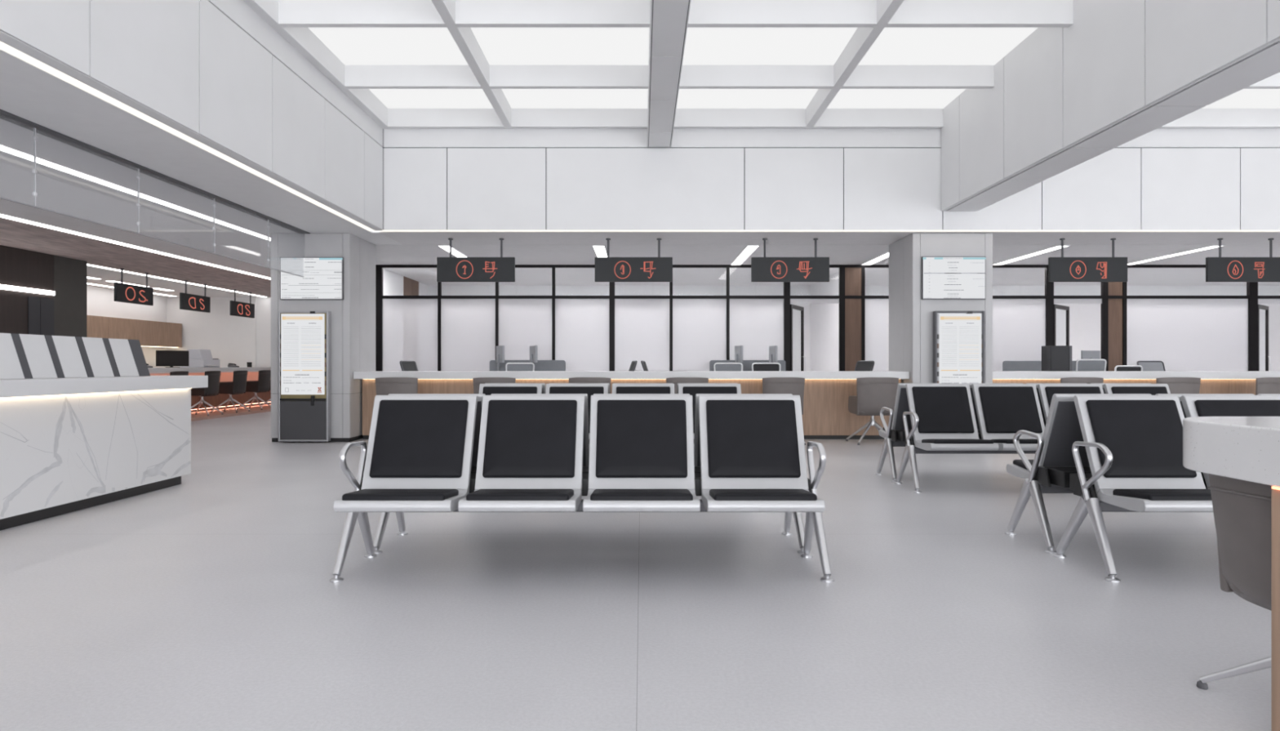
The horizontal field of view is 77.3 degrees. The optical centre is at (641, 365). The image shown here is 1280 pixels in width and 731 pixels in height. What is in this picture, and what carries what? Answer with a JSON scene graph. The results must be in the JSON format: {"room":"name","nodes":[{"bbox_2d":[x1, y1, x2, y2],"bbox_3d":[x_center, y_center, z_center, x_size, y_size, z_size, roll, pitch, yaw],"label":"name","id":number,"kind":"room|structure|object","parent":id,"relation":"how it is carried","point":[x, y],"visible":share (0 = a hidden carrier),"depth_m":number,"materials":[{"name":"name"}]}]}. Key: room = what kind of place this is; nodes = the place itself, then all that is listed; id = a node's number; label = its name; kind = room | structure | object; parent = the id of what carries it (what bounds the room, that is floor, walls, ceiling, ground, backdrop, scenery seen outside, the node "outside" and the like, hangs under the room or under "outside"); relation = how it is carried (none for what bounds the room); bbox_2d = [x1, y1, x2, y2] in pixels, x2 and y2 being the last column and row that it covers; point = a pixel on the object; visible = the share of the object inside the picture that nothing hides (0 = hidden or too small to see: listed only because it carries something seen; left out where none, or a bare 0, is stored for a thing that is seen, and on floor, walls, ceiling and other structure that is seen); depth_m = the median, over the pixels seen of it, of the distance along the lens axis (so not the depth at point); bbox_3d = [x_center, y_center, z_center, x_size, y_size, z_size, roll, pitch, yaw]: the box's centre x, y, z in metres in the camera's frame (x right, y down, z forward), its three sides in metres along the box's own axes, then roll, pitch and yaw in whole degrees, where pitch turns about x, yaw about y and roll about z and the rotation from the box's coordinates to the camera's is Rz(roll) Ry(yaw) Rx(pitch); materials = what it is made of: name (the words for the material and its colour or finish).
{"room":"public hall","nodes":[
{"label":"public hall","id":0,"kind":"room"},
{"bbox_2d":[0,244,86,337],"bbox_3d":[-11.467,-0.395,10.175,3.065,2.950,8.350,0,0,0],"label":"wall","id":1,"kind":"structure","parent":0,"point":[64,313],"depth_m":13.28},
{"bbox_2d":[86,285,166,367],"bbox_3d":[-13.100,-0.395,7.050,0.200,2.950,30.100,0,0,0],"label":"wall","id":2,"kind":"structure","parent":0,"point":[100,301],"depth_m":20.24,"materials":[{"name":"white paint"}]},
{"bbox_2d":[86,315,182,347],"bbox_3d":[-12.774,-0.813,18.825,0.449,0.654,6.050,0,0,0],"label":"upper cabinet","id":3,"kind":"object","parent":2,"relation":"attached to","point":[149,333],"visible":0.5,"depth_m":19.95,"materials":[{"name":"brown wood"}]},
{"bbox_2d":[0,0,382,229],"bbox_3d":[-3.643,-2.849,1.550,0.115,1.941,19.100,0,0,0],"label":"wall","id":4,"kind":"structure","parent":0,"point":[216,69],"depth_m":6.89,"materials":[{"name":"paint"}]},
{"bbox_2d":[0,41,375,231],"bbox_3d":[-3.750,-1.887,1.580,0.094,0.026,19.148,0,0,0],"label":"light","id":5,"kind":"object","parent":4,"relation":"attached to","point":[3,46],"visible":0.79,"depth_m":6.10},
{"bbox_2d":[166,297,271,367],"bbox_3d":[-9.100,-0.395,21.980,7.800,2.950,0.240,0,0,0],"label":"wall","id":6,"kind":"structure","parent":0,"point":[230,339],"depth_m":21.90,"materials":[{"name":"white paint"}]},
{"bbox_2d":[242,0,390,128],"bbox_3d":[-3.538,-3.450,1.549,0.095,0.340,19.098,0,0,0],"label":"beam","id":7,"kind":"structure","parent":0,"point":[304,40],"depth_m":8.71,"materials":[{"name":"white paint"}]},
{"bbox_2d":[382,268,427,295],"bbox_3d":[-5.093,-0.395,17.260,0.215,2.950,9.680,0,0,0],"label":"wall","id":8,"kind":"structure","parent":0,"point":[393,284],"depth_m":16.59,"materials":[{"name":"paint"}]},
{"bbox_2d":[375,264,437,370],"bbox_3d":[-4.372,-0.395,14.895,1.170,2.950,0.070,0,0,0],"label":"window","id":9,"kind":"structure","parent":8,"relation":"in","point":[406,326],"depth_m":14.89,"materials":[{"name":"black glass"}]},
{"bbox_2d":[431,0,512,128],"bbox_3d":[-1.840,-3.450,1.549,0.100,0.340,19.098,0,0,0],"label":"beam","id":10,"kind":"structure","parent":0,"point":[464,38],"depth_m":8.69,"materials":[{"name":"white paint"}]},
{"bbox_2d":[0,411,1271,730],"bbox_3d":[1.000,1.130,7.050,28.400,0.100,30.100,0,0,0],"label":"floor","id":11,"kind":"structure","parent":0,"point":[208,601],"depth_m":3.41,"materials":[{"name":"tile"}]},
{"bbox_2d":[0,333,208,529],"bbox_3d":[-4.500,0.428,4.960,0.960,1.304,4.920,0,0,0],"label":"reception desk","id":12,"kind":"object","parent":11,"relation":"on","point":[85,422],"visible":1,"depth_m":6.00,"materials":[{"name":"white stone"}]},
{"bbox_2d":[191,404,271,421],"bbox_3d":[-9.735,1.055,18.125,2.030,0.050,7.450,0,0,0],"label":"platform","id":13,"kind":"object","parent":11,"relation":"on","point":[202,415],"visible":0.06,"depth_m":17.68,"materials":[{"name":"ceramic"}]},
{"bbox_2d":[191,370,223,415],"bbox_3d":[-9.117,0.570,16.600,0.597,0.920,0.590,0,0,0],"label":"swivel chair","id":14,"kind":"object","parent":13,"relation":"on","point":[214,376],"visible":0.77,"depth_m":16.49,"materials":[{"name":"fabric"}]},
{"bbox_2d":[147,367,271,412],"bbox_3d":[-10.085,0.537,18.100,1.330,0.985,7.400,0,0,0],"label":"desk","id":15,"kind":"object","parent":13,"relation":"on","point":[227,373],"visible":0.21,"depth_m":18.64,"materials":[{"name":"brown wood"}]},
{"bbox_2d":[155,350,188,367],"bbox_3d":[-10.200,-0.140,17.400,0.180,0.370,0.740,0,0,24],"label":"computer monitor","id":16,"kind":"object","parent":15,"relation":"on","point":[163,357],"visible":0.93,"depth_m":17.36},
{"bbox_2d":[179,349,220,367],"bbox_3d":[-10.320,-0.165,18.750,0.620,0.420,0.720,0,0,0],"label":"printer","id":17,"kind":"object","parent":15,"relation":"on","point":[197,357],"visible":0.89,"depth_m":18.45,"materials":[{"name":"white plastic"}]},
{"bbox_2d":[147,367,271,371],"bbox_3d":[-10.085,0.080,18.100,1.330,0.070,7.400,0,0,0],"label":"countertop","id":18,"kind":"structure","parent":15,"relation":"on","point":[150,369],"depth_m":17.18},
{"bbox_2d":[210,370,249,412],"bbox_3d":[-9.117,0.570,17.750,0.597,0.920,0.590,0,0,0],"label":"swivel chair","id":19,"kind":"object","parent":13,"relation":"on","point":[238,384],"visible":0.92,"depth_m":17.57,"materials":[{"name":"fabric"}]},
{"bbox_2d":[236,369,271,409],"bbox_3d":[-9.117,0.570,18.900,0.597,0.920,0.590,0,0,0],"label":"swivel chair","id":20,"kind":"object","parent":13,"relation":"on","point":[263,384],"visible":0.86,"depth_m":18.72,"materials":[{"name":"brown leather"}]},
{"bbox_2d":[278,311,330,441],"bbox_3d":[-4.720,0.150,11.193,0.700,1.820,0.114,0,0,0],"label":"information kiosk","id":21,"kind":"object","parent":11,"relation":"on","point":[304,336],"visible":1,"depth_m":11.14,"materials":[{"name":"grey metal"}]},
{"bbox_2d":[280,313,324,394],"bbox_3d":[-4.720,-0.158,11.146,0.600,1.125,0.017,0,0,0],"label":"poster","id":22,"kind":"object","parent":21,"relation":"attached to","point":[302,335],"depth_m":11.14,"materials":[{"name":"white paper"}]},
{"bbox_2d":[271,233,375,441],"bbox_3d":[-4.680,-0.395,11.850,1.120,2.950,1.100,0,0,0],"label":"column","id":23,"kind":"structure","parent":11,"relation":"on","point":[353,317],"depth_m":11.30,"materials":[{"name":"grey stone"}]},
{"bbox_2d":[280,257,343,299],"bbox_3d":[-4.645,-1.225,11.272,0.885,0.600,0.052,0,0,0],"label":"wall display","id":24,"kind":"object","parent":23,"relation":"attached to","point":[323,277],"visible":0.98,"depth_m":11.25,"materials":[{"name":"plastic"}]},
{"bbox_2d":[374,377,417,395],"bbox_3d":[-3.350,0.620,11.157,0.590,0.920,0.597,0,0,0],"label":"swivel chair","id":25,"kind":"object","parent":11,"relation":"on","point":[384,385],"visible":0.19,"depth_m":10.88,"materials":[{"name":"grey leather"}]},
{"bbox_2d":[437,281,495,370],"bbox_3d":[-3.252,-0.395,14.895,1.070,2.950,0.070,0,0,0],"label":"window","id":26,"kind":"structure","parent":11,"relation":"on","point":[466,324],"depth_m":14.89,"materials":[{"name":"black glass"}]},
{"bbox_2d":[472,377,515,393],"bbox_3d":[-2.020,0.620,11.157,0.590,0.920,0.597,0,0,-2],"label":"swivel chair","id":27,"kind":"object","parent":11,"relation":"on","point":[477,380],"visible":0.11,"depth_m":10.88,"materials":[{"name":"fabric"}]},
{"bbox_2d":[495,264,551,359],"bbox_3d":[-2.190,-0.395,14.895,1.055,2.950,0.070,0,0,0],"label":"window","id":28,"kind":"structure","parent":11,"relation":"on","point":[522,322],"depth_m":14.89,"materials":[{"name":"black glass"}]},
{"bbox_2d":[489,360,565,370],"bbox_3d":[-1.995,0.492,13.645,1.330,1.175,0.730,0,0,0],"label":"desk","id":29,"kind":"object","parent":11,"relation":"on","point":[541,365],"visible":0.18,"depth_m":13.98,"materials":[{"name":"grey"}]},
{"bbox_2d":[551,264,608,370],"bbox_3d":[-1.131,-0.395,14.895,1.062,2.950,0.070,0,0,0],"label":"window","id":30,"kind":"structure","parent":11,"relation":"on","point":[580,323],"depth_m":14.89,"materials":[{"name":"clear glass"}]},
{"bbox_2d":[328,395,834,582],"bbox_3d":[-0.300,0.623,4.201,2.536,0.914,0.720,0,0,0],"label":"bench","id":31,"kind":"object","parent":11,"relation":"on","point":[417,456],"visible":1,"depth_m":4.28,"materials":[{"name":"silver metal"}]},
{"bbox_2d":[373,393,804,553],"bbox_3d":[-0.300,0.623,4.949,2.536,0.914,0.720,0,0,0],"label":"bench","id":32,"kind":"object","parent":11,"relation":"on","point":[384,516],"visible":0.16,"depth_m":4.71,"materials":[{"name":"metal"}]},
{"bbox_2d":[479,383,741,439],"bbox_3d":[-0.285,0.623,7.001,2.536,0.914,0.720,0,0,0],"label":"bench","id":33,"kind":"object","parent":11,"relation":"on","point":[486,388],"visible":0.1,"depth_m":7.20,"materials":[{"name":"metal"}]},
{"bbox_2d":[484,382,737,393],"bbox_3d":[-0.285,0.623,7.749,2.536,0.914,0.720,0,0,0],"label":"bench","id":34,"kind":"object","parent":11,"relation":"on","point":[543,384],"visible":0.04,"depth_m":7.48,"materials":[{"name":"metal"}]},
{"bbox_2d":[353,370,909,439],"bbox_3d":[-0.145,0.583,11.835,7.940,0.994,0.830,0,0,0],"label":"service counter","id":35,"kind":"object","parent":11,"relation":"on","point":[826,415],"depth_m":11.70,"materials":[{"name":"brown wood"}]},
{"bbox_2d":[353,370,909,378],"bbox_3d":[-0.145,0.140,11.835,7.940,0.108,0.830,0,0,0],"label":"countertop","id":36,"kind":"structure","parent":35,"relation":"on","point":[370,374],"depth_m":11.42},
{"bbox_2d":[608,281,669,370],"bbox_3d":[-0.039,-0.395,14.895,1.122,2.950,0.070,0,0,0],"label":"window","id":37,"kind":"structure","parent":11,"relation":"on","point":[639,325],"depth_m":14.89,"materials":[{"name":"clear glass"}]},
{"bbox_2d":[666,377,708,393],"bbox_3d":[0.620,0.620,11.157,0.590,0.920,0.597,0,0,-1],"label":"swivel chair","id":38,"kind":"object","parent":11,"relation":"on","point":[675,380],"visible":0.12,"depth_m":10.88,"materials":[{"name":"grey leather"}]},
{"bbox_2d":[669,264,726,370],"bbox_3d":[1.050,-0.395,14.895,1.055,2.950,0.070,0,0,0],"label":"window","id":39,"kind":"structure","parent":11,"relation":"on","point":[697,323],"depth_m":14.89,"materials":[{"name":"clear glass"}]},
{"bbox_2d":[709,360,786,370],"bbox_3d":[1.855,0.492,13.645,1.330,1.175,0.730,0,0,0],"label":"desk","id":40,"kind":"object","parent":11,"relation":"on","point":[747,364],"visible":0.12,"depth_m":13.98,"materials":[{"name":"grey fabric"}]},
{"bbox_2d":[726,264,784,359],"bbox_3d":[2.112,-0.395,14.895,1.070,2.950,0.070,0,0,0],"label":"window","id":41,"kind":"structure","parent":11,"relation":"on","point":[753,322],"depth_m":14.89,"materials":[{"name":"glass"}]},
{"bbox_2d":[762,377,805,444],"bbox_3d":[1.940,0.620,11.157,0.590,0.920,0.597,0,0,0],"label":"swivel chair","id":42,"kind":"object","parent":11,"relation":"on","point":[793,385],"visible":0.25,"depth_m":10.88,"materials":[{"name":"fabric"}]},
{"bbox_2d":[783,264,839,370],"bbox_3d":[3.164,-0.395,14.895,1.032,2.950,0.070,0,0,0],"label":"window","id":43,"kind":"structure","parent":11,"relation":"on","point":[788,299],"depth_m":14.86,"materials":[{"name":"black metal"}]},
{"bbox_2d":[790,303,805,370],"bbox_3d":[2.991,-0.035,15.288,0.089,2.210,0.898,0,0,26],"label":"door","id":44,"kind":"structure","parent":43,"relation":"attached to","point":[792,306],"depth_m":15.62,"materials":[{"name":"black metal"}]},
{"bbox_2d":[845,377,898,444],"bbox_3d":[3.220,0.620,11.157,0.590,0.920,0.597,0,0,-2],"label":"swivel chair","id":45,"kind":"object","parent":11,"relation":"on","point":[873,393],"visible":0.77,"depth_m":10.90,"materials":[{"name":"fabric"}]},
{"bbox_2d":[888,233,992,382],"bbox_3d":[4.395,-0.395,11.850,1.130,2.950,1.100,0,0,0],"label":"column","id":46,"kind":"structure","parent":11,"relation":"on","point":[910,316],"depth_m":11.30,"materials":[{"name":"paint"}]},
{"bbox_2d":[920,256,986,299],"bbox_3d":[4.395,-1.232,11.272,0.895,0.605,0.052,0,0,0],"label":"wall display","id":47,"kind":"object","parent":46,"relation":"attached to","point":[942,277],"visible":1,"depth_m":11.25,"materials":[{"name":"plastic"}]},
{"bbox_2d":[933,311,984,383],"bbox_3d":[4.440,0.150,11.193,0.690,1.820,0.114,0,0,0],"label":"information kiosk","id":48,"kind":"object","parent":11,"relation":"on","point":[958,336],"visible":0.69,"depth_m":11.14,"materials":[{"name":"plastic"}]},
{"bbox_2d":[875,382,1151,482],"bbox_3d":[3.585,0.623,7.749,2.536,0.914,0.720,0,0,0],"label":"bench","id":49,"kind":"object","parent":11,"relation":"on","point":[894,434],"visible":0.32,"depth_m":7.57,"materials":[{"name":"metal"}]},
{"bbox_2d":[992,264,1046,370],"bbox_3d":[6.897,-0.395,14.895,1.250,2.950,0.070,0,0,0],"label":"window","id":50,"kind":"structure","parent":11,"relation":"on","point":[1019,322],"depth_m":14.89,"materials":[{"name":"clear glass"}]},
{"bbox_2d":[894,383,1170,492],"bbox_3d":[3.585,0.623,7.001,2.536,0.914,0.720,0,0,0],"label":"bench","id":51,"kind":"object","parent":11,"relation":"on","point":[942,415],"visible":0.54,"depth_m":7.10,"materials":[{"name":"metal"}]},
{"bbox_2d":[1002,360,1075,370],"bbox_3d":[7.350,0.497,14.045,1.700,1.165,0.730,0,0,0],"label":"desk","id":52,"kind":"object","parent":11,"relation":"on","point":[1006,365],"visible":0.09,"depth_m":14.38,"materials":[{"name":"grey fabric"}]},
{"bbox_2d":[1041,345,1071,370],"bbox_3d":[6.567,0.385,12.652,0.345,1.390,0.295,0,0,0],"label":"computer monitor","id":53,"kind":"object","parent":11,"relation":"on","point":[1054,357],"visible":0.38,"depth_m":12.50,"materials":[{"name":"plastic"}]},
{"bbox_2d":[1044,264,1102,345],"bbox_3d":[8.046,-0.395,14.895,1.048,2.950,0.070,0,0,0],"label":"window","id":54,"kind":"structure","parent":11,"relation":"on","point":[1051,300],"depth_m":14.86,"materials":[{"name":"black metal"}]},
{"bbox_2d":[1075,359,1106,370],"bbox_3d":[7.130,0.488,12.956,0.616,1.183,0.586,0,0,0],"label":"office chair","id":55,"kind":"object","parent":11,"relation":"on","point":[1081,364],"visible":0.09,"depth_m":12.68,"materials":[{"name":"fabric"}]},
{"bbox_2d":[1100,281,1123,370],"bbox_3d":[8.758,-0.395,14.895,0.375,2.950,0.070,0,0,0],"label":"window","id":56,"kind":"structure","parent":11,"relation":"on","point":[1111,307],"depth_m":14.88,"materials":[{"name":"wood"}]},
{"bbox_2d":[992,370,1279,395],"bbox_3d":[9.485,0.583,11.835,9.030,0.994,0.830,0,0,0],"label":"service counter","id":57,"kind":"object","parent":11,"relation":"on","point":[1211,381],"depth_m":11.70,"materials":[{"name":"white stone"}]},
{"bbox_2d":[992,370,1279,378],"bbox_3d":[9.485,0.140,11.835,9.030,0.108,0.830,0,0,0],"label":"countertop","id":58,"kind":"structure","parent":57,"relation":"on","point":[996,374],"depth_m":11.42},
{"bbox_2d":[1004,393,1279,553],"bbox_3d":[3.600,0.623,4.949,2.536,0.914,0.720,0,0,0],"label":"bench","id":59,"kind":"object","parent":11,"relation":"on","point":[1052,464],"visible":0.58,"depth_m":4.78,"materials":[{"name":"metal"}]},
{"bbox_2d":[1053,395,1279,582],"bbox_3d":[3.600,0.623,4.201,2.536,0.914,0.720,0,0,0],"label":"bench","id":60,"kind":"object","parent":11,"relation":"on","point":[1133,444],"visible":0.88,"depth_m":4.30,"materials":[{"name":"metal"}]},
{"bbox_2d":[1155,377,1200,393],"bbox_3d":[7.350,0.620,11.157,0.590,0.920,0.597,0,0,3],"label":"swivel chair","id":61,"kind":"object","parent":11,"relation":"on","point":[1176,384],"visible":0.18,"depth_m":10.88,"materials":[{"name":"fabric"}]},
{"bbox_2d":[1122,264,1249,370],"bbox_3d":[10.117,-0.395,14.895,2.345,2.950,0.070,0,0,0],"label":"wall","id":62,"kind":"structure","parent":11,"relation":"on","point":[1183,332],"depth_m":14.89,"materials":[{"name":"clear glass"}]},
{"bbox_2d":[1182,416,1279,730],"bbox_3d":[2.294,0.631,1.745,0.912,0.897,2.290,0,0,0],"label":"counter","id":63,"kind":"object","parent":11,"relation":"on","point":[1246,448],"visible":1,"depth_m":2.44,"materials":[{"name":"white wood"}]},
{"bbox_2d":[1196,473,1271,688],"bbox_3d":[2.132,0.712,2.420,0.478,0.736,0.620,0,0,-7],"label":"swivel chair","id":64,"kind":"object","parent":11,"relation":"on","point":[1242,508],"visible":0.81,"depth_m":2.54,"materials":[{"name":"grey leather"}]},
{"bbox_2d":[1246,281,1279,370],"bbox_3d":[11.820,-0.395,14.895,1.060,2.950,0.070,0,0,0],"label":"window","id":65,"kind":"structure","parent":11,"relation":"on","point":[1251,286],"depth_m":14.86,"materials":[{"name":"black metal"}]},
{"bbox_2d":[1257,303,1271,370],"bbox_3d":[11.803,-0.035,15.171,0.880,2.210,0.089,0,0,-42],"label":"door","id":66,"kind":"structure","parent":65,"relation":"attached to","point":[1265,308],"depth_m":15.43,"materials":[{"name":"black metal"}]},
{"bbox_2d":[1255,377,1279,395],"bbox_3d":[8.660,0.620,11.157,0.590,0.920,0.597,0,0,-5],"label":"swivel chair","id":67,"kind":"object","parent":11,"relation":"on","point":[1263,384],"visible":0.12,"depth_m":10.88,"materials":[{"name":"fabric"}]},
{"bbox_2d":[0,30,1279,297],"bbox_3d":[1.000,-1.899,7.050,28.400,0.061,30.100,0,0,0],"label":"ceiling","id":68,"kind":"structure","parent":0,"point":[417,247],"depth_m":11.53,"materials":[{"name":"paint"}]},
{"bbox_2d":[114,267,153,305],"bbox_3d":[-10.000,-1.544,15.770,0.068,0.649,1.144,0,0,0],"label":"hanging sign","id":69,"kind":"object","parent":68,"relation":"hanging from","point":[123,292],"visible":1,"depth_m":15.70,"materials":[{"name":"plastic"}]},
{"bbox_2d":[0,145,271,240],"bbox_3d":[-5.500,-1.866,10.250,0.110,0.008,20.500,0,0,0],"label":"recessed light","id":70,"kind":"object","parent":68,"relation":"in","point":[3,148],"visible":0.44,"depth_m":8.37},
{"bbox_2d":[0,213,271,279],"bbox_3d":[-7.990,-1.866,10.750,0.140,0.008,21.500,0,0,0],"label":"recessed light","id":71,"kind":"object","parent":68,"relation":"in","point":[1,215],"visible":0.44,"depth_m":12.16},
{"bbox_2d":[0,109,311,233],"bbox_3d":[-4.755,-1.889,2.200,0.150,0.062,20.400,0,0,0],"label":"trim","id":72,"kind":"structure","parent":68,"relation":"attached to","point":[4,115],"depth_m":7.40,"materials":[{"name":"metal"}]},
{"bbox_2d":[0,128,303,277],"bbox_3d":[-4.755,-1.548,6.895,0.024,0.620,8.790,0,0,0],"label":"glass barrier","id":73,"kind":"object","parent":72,"relation":"hanging from","point":[34,137],"visible":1,"depth_m":7.56,"materials":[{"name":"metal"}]},
{"bbox_2d":[179,280,210,312],"bbox_3d":[-10.000,-1.544,17.930,0.068,0.649,1.144,0,0,0],"label":"hanging sign","id":74,"kind":"object","parent":68,"relation":"hanging from","point":[193,302],"visible":1,"depth_m":17.86,"materials":[{"name":"plastic"}]},
{"bbox_2d":[230,288,254,318],"bbox_3d":[-10.000,-1.544,20.050,0.068,0.649,1.144,0,0,0],"label":"hanging sign","id":75,"kind":"object","parent":68,"relation":"hanging from","point":[237,308],"visible":1,"depth_m":19.97,"materials":[{"name":"plastic"}]},
{"bbox_2d":[436,238,515,281],"bbox_3d":[-2.439,-1.550,11.790,1.144,0.637,0.068,0,0,0],"label":"sign","id":76,"kind":"object","parent":68,"relation":"hanging from","point":[501,268],"visible":1,"depth_m":11.76,"materials":[{"name":"plastic"}]},
{"bbox_2d":[595,238,672,281],"bbox_3d":[-0.117,-1.550,11.790,1.144,0.637,0.068,0,0,0],"label":"sign","id":77,"kind":"object","parent":68,"relation":"hanging from","point":[659,268],"visible":1,"depth_m":11.76,"materials":[{"name":"plastic"}]},
{"bbox_2d":[751,238,829,281],"bbox_3d":[2.191,-1.550,11.790,1.144,0.637,0.068,0,0,0],"label":"sign","id":78,"kind":"object","parent":68,"relation":"hanging from","point":[815,268],"visible":1,"depth_m":11.76,"materials":[{"name":"plastic"}]},
{"bbox_2d":[992,244,1070,265],"bbox_3d":[6.570,-1.864,13.625,0.194,0.012,2.374,0,0,0],"label":"recessed light","id":79,"kind":"object","parent":68,"relation":"in","point":[1058,246],"visible":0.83,"depth_m":13.51,"materials":[{"name":"white plastic"}]},
{"bbox_2d":[1048,238,1127,281],"bbox_3d":[6.577,-1.550,11.790,1.144,0.637,0.068,0,0,0],"label":"sign","id":80,"kind":"object","parent":68,"relation":"hanging from","point":[1062,268],"visible":1,"depth_m":11.76,"materials":[{"name":"plastic"}]},
{"bbox_2d":[1127,244,1225,265],"bbox_3d":[8.980,-1.864,13.625,0.194,0.012,2.374,0,0,0],"label":"recessed light","id":81,"kind":"object","parent":68,"relation":"in","point":[1211,246],"visible":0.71,"depth_m":13.42,"materials":[{"name":"white plastic"}]},
{"bbox_2d":[1205,238,1279,281],"bbox_3d":[8.900,-1.550,11.790,1.144,0.637,0.068,0,0,0],"label":"sign","id":82,"kind":"object","parent":68,"relation":"hanging from","point":[1220,268],"visible":1,"depth_m":11.76,"materials":[{"name":"plastic"}]},
{"bbox_2d":[387,108,943,128],"bbox_3d":[0.330,-3.451,11.043,7.639,0.338,0.085,0,0,0],"label":"beam","id":83,"kind":"structure","parent":0,"point":[397,117],"depth_m":11.00,"materials":[{"name":"white paint"}]},
{"bbox_2d":[647,0,691,146],"bbox_3d":[0.245,-3.421,1.548,0.330,0.797,19.095,0,0,0],"label":"beam","id":84,"kind":"structure","parent":0,"point":[668,19],"depth_m":8.07,"materials":[{"name":"white paint"}]},
{"bbox_2d":[344,65,994,88],"bbox_3d":[0.330,-3.451,9.453,7.639,0.338,0.085,0,0,0],"label":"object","id":85,"kind":"structure","parent":0,"point":[356,77],"depth_m":9.41,"materials":[{"name":"white paint"}]},
{"bbox_2d":[368,88,493,108],"bbox_3d":[-2.690,-3.540,10.248,1.600,0.020,1.505,0,0,0],"label":"window","id":86,"kind":"structure","parent":85,"relation":"attached to","point":[390,98],"depth_m":10.58,"materials":[{"name":"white glass"}]},
{"bbox_2d":[502,88,648,108],"bbox_3d":[-0.855,-3.540,10.248,1.870,0.020,1.505,0,0,0],"label":"window","id":87,"kind":"structure","parent":85,"relation":"attached to","point":[516,98],"depth_m":10.55,"materials":[{"name":"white glass"}]},
{"bbox_2d":[676,88,817,108],"bbox_3d":[1.335,-3.540,10.248,1.850,0.020,1.505,0,0,0],"label":"window","id":88,"kind":"structure","parent":85,"relation":"attached to","point":[687,98],"depth_m":10.58,"materials":[{"name":"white glass"}]},
{"bbox_2d":[682,27,857,65],"bbox_3d":[1.335,-3.540,8.592,1.850,0.020,1.635,0,0,0],"label":"skylight panel","id":89,"kind":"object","parent":85,"relation":"attached to","point":[703,46],"depth_m":8.85,"materials":[{"name":"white glass"}]},
{"bbox_2d":[826,88,965,108],"bbox_3d":[3.255,-3.540,10.248,1.789,0.020,1.505,0,0,0],"label":"window","id":90,"kind":"structure","parent":85,"relation":"attached to","point":[845,98],"depth_m":10.58,"materials":[{"name":"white glass"}]},
{"bbox_2d":[278,0,1073,27],"bbox_3d":[0.330,-3.451,7.732,7.639,0.338,0.085,0,0,0],"label":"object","id":91,"kind":"structure","parent":0,"point":[291,13],"depth_m":7.69,"materials":[{"name":"white paint"}]},
{"bbox_2d":[308,27,468,65],"bbox_3d":[-2.690,-3.540,8.592,1.600,0.020,1.635,0,0,0],"label":"window","id":92,"kind":"structure","parent":91,"relation":"attached to","point":[351,46],"depth_m":8.85,"materials":[{"name":"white glass"}]},
{"bbox_2d":[471,27,648,65],"bbox_3d":[-0.855,-3.540,8.592,1.870,0.020,1.635,0,0,0],"label":"skylight panel","id":93,"kind":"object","parent":91,"relation":"attached to","point":[499,46],"depth_m":8.85,"materials":[{"name":"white glass"}]},
{"bbox_2d":[857,27,1037,65],"bbox_3d":[3.255,-3.540,8.592,1.789,0.020,1.635,0,0,0],"label":"window","id":94,"kind":"structure","parent":91,"relation":"attached to","point":[893,46],"depth_m":8.85,"materials":[{"name":"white glass"}]},
{"bbox_2d":[810,271,839,370],"bbox_3d":[4.000,-0.395,16.810,0.100,2.950,3.780,0,0,0],"label":"wall","id":95,"kind":"structure","parent":0,"point":[824,317],"depth_m":17.16,"materials":[{"name":"paint"}]},
{"bbox_2d":[839,264,862,370],"bbox_3d":[3.885,-0.395,14.895,0.410,2.950,0.070,0,0,0],"label":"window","id":96,"kind":"structure","parent":95,"relation":"in","point":[850,275],"depth_m":14.88,"materials":[{"name":"wood"}]},
{"bbox_2d":[861,264,888,370],"bbox_3d":[4.631,-0.395,14.895,1.082,2.950,0.070,0,0,0],"label":"window","id":97,"kind":"structure","parent":95,"relation":"in","point":[874,308],"depth_m":14.89,"materials":[{"name":"glass"}]},
{"bbox_2d":[382,128,1279,230],"bbox_3d":[5.750,-2.849,11.180,18.900,1.941,0.160,0,0,0],"label":"wall","id":98,"kind":"structure","parent":0,"point":[434,179],"depth_m":11.10,"materials":[{"name":"paint"}]},
{"bbox_2d":[375,230,1279,231],"bbox_3d":[5.600,-1.877,11.155,18.600,0.011,0.086,0,0,0],"label":"light","id":99,"kind":"object","parent":98,"relation":"attached to","point":[375,230],"visible":1,"depth_m":11.11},
{"bbox_2d":[427,285,1279,370],"bbox_3d":[5.000,-0.395,18.800,20.000,2.950,0.200,0,0,0],"label":"wall","id":100,"kind":"structure","parent":0,"point":[1084,318],"depth_m":18.70,"materials":[{"name":"paint"}]},
{"bbox_2d":[804,0,904,128],"bbox_3d":[2.310,-3.450,1.549,0.100,0.340,19.098,0,0,0],"label":"beam","id":101,"kind":"structure","parent":0,"point":[863,38],"depth_m":8.71,"materials":[{"name":"white paint"}]},
{"bbox_2d":[941,0,1279,211],"bbox_3d":[4.405,-2.978,1.548,0.510,1.683,19.095,0,0,0],"label":"bulkhead","id":102,"kind":"structure","parent":0,"point":[1062,99],"depth_m":7.37,"materials":[{"name":"paint"}]},
{"bbox_2d":[1158,108,1279,128],"bbox_3d":[9.875,-3.451,11.043,10.250,0.338,0.085,0,0,0],"label":"beam","id":103,"kind":"structure","parent":0,"point":[1201,117],"depth_m":11.00,"materials":[{"name":"white paint"}]},
{"bbox_2d":[1244,71,1279,88],"bbox_3d":[9.875,-3.451,9.453,10.250,0.338,0.085,0,0,0],"label":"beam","id":104,"kind":"structure","parent":0,"point":[1273,82],"depth_m":9.41,"materials":[{"name":"white paint"}]},
{"bbox_2d":[1201,88,1279,108],"bbox_3d":[7.950,-3.540,10.248,2.500,0.020,1.505,0,0,0],"label":"window","id":105,"kind":"structure","parent":104,"relation":"attached to","point":[1244,98],"depth_m":10.68,"materials":[{"name":"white glass"}]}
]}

